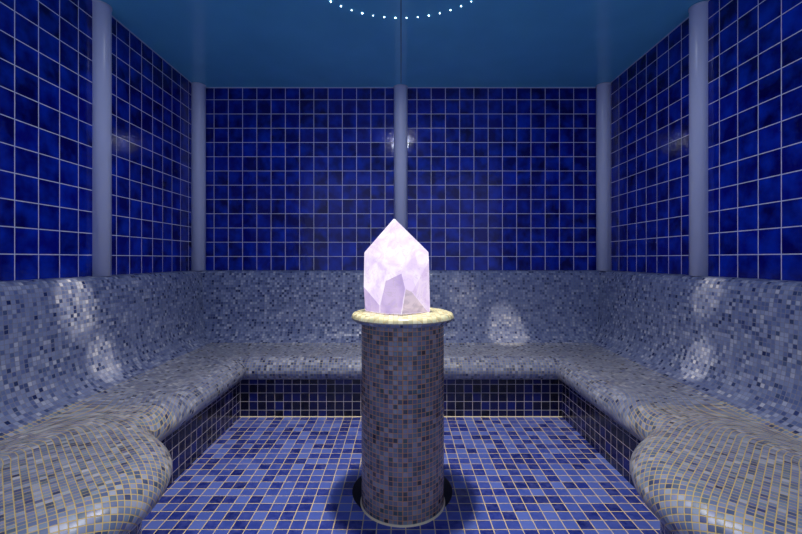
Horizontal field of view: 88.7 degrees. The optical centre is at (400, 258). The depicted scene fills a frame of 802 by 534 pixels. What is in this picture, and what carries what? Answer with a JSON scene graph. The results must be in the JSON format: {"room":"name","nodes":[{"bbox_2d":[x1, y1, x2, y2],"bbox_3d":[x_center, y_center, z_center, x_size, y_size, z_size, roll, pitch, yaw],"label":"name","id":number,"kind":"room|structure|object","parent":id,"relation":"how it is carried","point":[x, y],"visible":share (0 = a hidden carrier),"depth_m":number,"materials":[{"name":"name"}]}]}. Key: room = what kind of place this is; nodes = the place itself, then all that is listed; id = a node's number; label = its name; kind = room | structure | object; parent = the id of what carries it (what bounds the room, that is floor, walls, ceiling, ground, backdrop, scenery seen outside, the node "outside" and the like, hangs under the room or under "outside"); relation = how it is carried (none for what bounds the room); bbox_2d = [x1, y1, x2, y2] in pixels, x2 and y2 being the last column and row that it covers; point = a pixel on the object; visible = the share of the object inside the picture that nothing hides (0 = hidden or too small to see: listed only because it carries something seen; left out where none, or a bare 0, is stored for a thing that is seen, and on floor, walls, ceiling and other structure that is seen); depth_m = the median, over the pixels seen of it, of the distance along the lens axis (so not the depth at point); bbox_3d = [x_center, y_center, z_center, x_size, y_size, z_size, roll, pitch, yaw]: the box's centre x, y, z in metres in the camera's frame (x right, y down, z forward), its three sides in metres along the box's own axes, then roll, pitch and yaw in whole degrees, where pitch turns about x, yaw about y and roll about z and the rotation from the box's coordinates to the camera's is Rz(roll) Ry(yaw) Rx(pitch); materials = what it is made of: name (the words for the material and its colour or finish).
{"room":"spa","nodes":[
{"label":"spa","id":0,"kind":"room"},
{"bbox_2d":[0,0,190,280],"bbox_3d":[-2.214,-0.213,2.015,0.120,3.200,4.630,0,0,0],"label":"wall","id":1,"kind":"structure","parent":0,"point":[46,45],"depth_m":2.72,"materials":[{"name":"tile"}]},
{"bbox_2d":[112,16,190,82],"bbox_3d":[-2.152,-1.808,2.013,0.004,0.009,4.626,0,0,0],"label":"trim","id":2,"kind":"structure","parent":1,"relation":"attached to","point":[112,16],"depth_m":3.49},
{"bbox_2d":[206,88,595,269],"bbox_3d":[0.000,-0.213,4.390,4.308,3.200,0.120,0,0,0],"label":"wall","id":3,"kind":"structure","parent":0,"point":[297,178],"depth_m":4.33,"materials":[{"name":"tile"}]},
{"bbox_2d":[206,87,595,87],"bbox_3d":[0.000,-1.808,4.328,4.308,0.009,0.004,0,0,0],"label":"trim","id":4,"kind":"structure","parent":3,"relation":"attached to","point":[206,87],"depth_m":4.33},
{"bbox_2d":[142,417,659,533],"bbox_3d":[0.000,1.437,2.075,4.548,0.100,4.750,0,0,0],"label":"floor","id":5,"kind":"structure","parent":0,"point":[262,475],"depth_m":2.51,"materials":[{"name":"blue tile"}]},
{"bbox_2d":[0,270,801,533],"bbox_3d":[0.000,0.753,2.662,4.304,1.268,3.333,0,0,0],"label":"bench","id":6,"kind":"object","parent":5,"relation":"on","point":[112,387],"visible":0.97,"depth_m":2.72,"materials":[{"name":"grey tile"}]},
{"bbox_2d":[92,0,111,275],"bbox_3d":[-2.148,-0.846,2.928,0.142,1.933,0.142,0,0,0],"label":"wall column","id":7,"kind":"structure","parent":6,"relation":"on","point":[101,11],"depth_m":2.88,"materials":[{"name":"blue paint"}]},
{"bbox_2d":[191,82,205,270],"bbox_3d":[-2.112,-0.846,4.270,0.152,1.933,0.152,0,0,0],"label":"wall column","id":8,"kind":"structure","parent":6,"relation":"on","point":[198,90],"depth_m":4.21,"materials":[{"name":"blue paint"}]},
{"bbox_2d":[394,84,407,230],"bbox_3d":[-0.003,-0.846,4.320,0.152,1.933,0.152,0,0,0],"label":"wall column","id":9,"kind":"structure","parent":6,"relation":"on","point":[400,90],"depth_m":4.26,"materials":[{"name":"blue paint"}]},
{"bbox_2d":[596,82,610,270],"bbox_3d":[2.112,-0.846,4.270,0.152,1.933,0.152,0,0,0],"label":"wall column","id":10,"kind":"structure","parent":6,"relation":"on","point":[603,90],"depth_m":4.21,"materials":[{"name":"blue paint"}]},
{"bbox_2d":[688,1,708,275],"bbox_3d":[2.148,-0.846,2.942,0.142,1.933,0.142,0,0,0],"label":"wall column","id":11,"kind":"structure","parent":6,"relation":"on","point":[698,12],"depth_m":2.90,"materials":[{"name":"blue paint"}]},
{"bbox_2d":[352,476,451,507],"bbox_3d":[0.008,1.386,2.475,0.600,0.001,0.600,0,0,0],"label":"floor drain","id":12,"kind":"object","parent":5,"relation":"on","point":[357,488],"visible":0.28,"depth_m":2.44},
{"bbox_2d":[352,307,453,527],"bbox_3d":[0.010,0.844,2.360,0.586,1.087,0.586,0,0,0],"label":"pedestal","id":13,"kind":"object","parent":5,"relation":"on","point":[403,354],"visible":0.84,"depth_m":2.15,"materials":[{"name":"tile"}]},
{"bbox_2d":[364,219,429,313],"bbox_3d":[-0.011,0.035,2.389,0.337,0.530,0.339,0,0,43],"label":"crystal","id":14,"kind":"object","parent":13,"relation":"on","point":[396,265],"visible":1,"depth_m":2.27,"materials":[{"name":"white stone"}]},
{"bbox_2d":[100,0,707,86],"bbox_3d":[0.000,-1.863,2.075,4.548,0.100,4.750,0,0,0],"label":"ceiling","id":15,"kind":"structure","parent":0,"point":[211,43],"depth_m":3.34,"materials":[{"name":"blue paint"}]},
{"bbox_2d":[611,0,801,280],"bbox_3d":[2.214,-0.213,2.015,0.120,3.200,4.630,0,0,0],"label":"wall","id":16,"kind":"structure","parent":0,"point":[755,46],"depth_m":2.74,"materials":[{"name":"tile"}]},
{"bbox_2d":[611,0,709,82],"bbox_3d":[2.152,-1.808,2.013,0.004,0.009,4.626,0,0,0],"label":"trim","id":17,"kind":"structure","parent":16,"relation":"attached to","point":[708,0],"depth_m":3.49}
]}

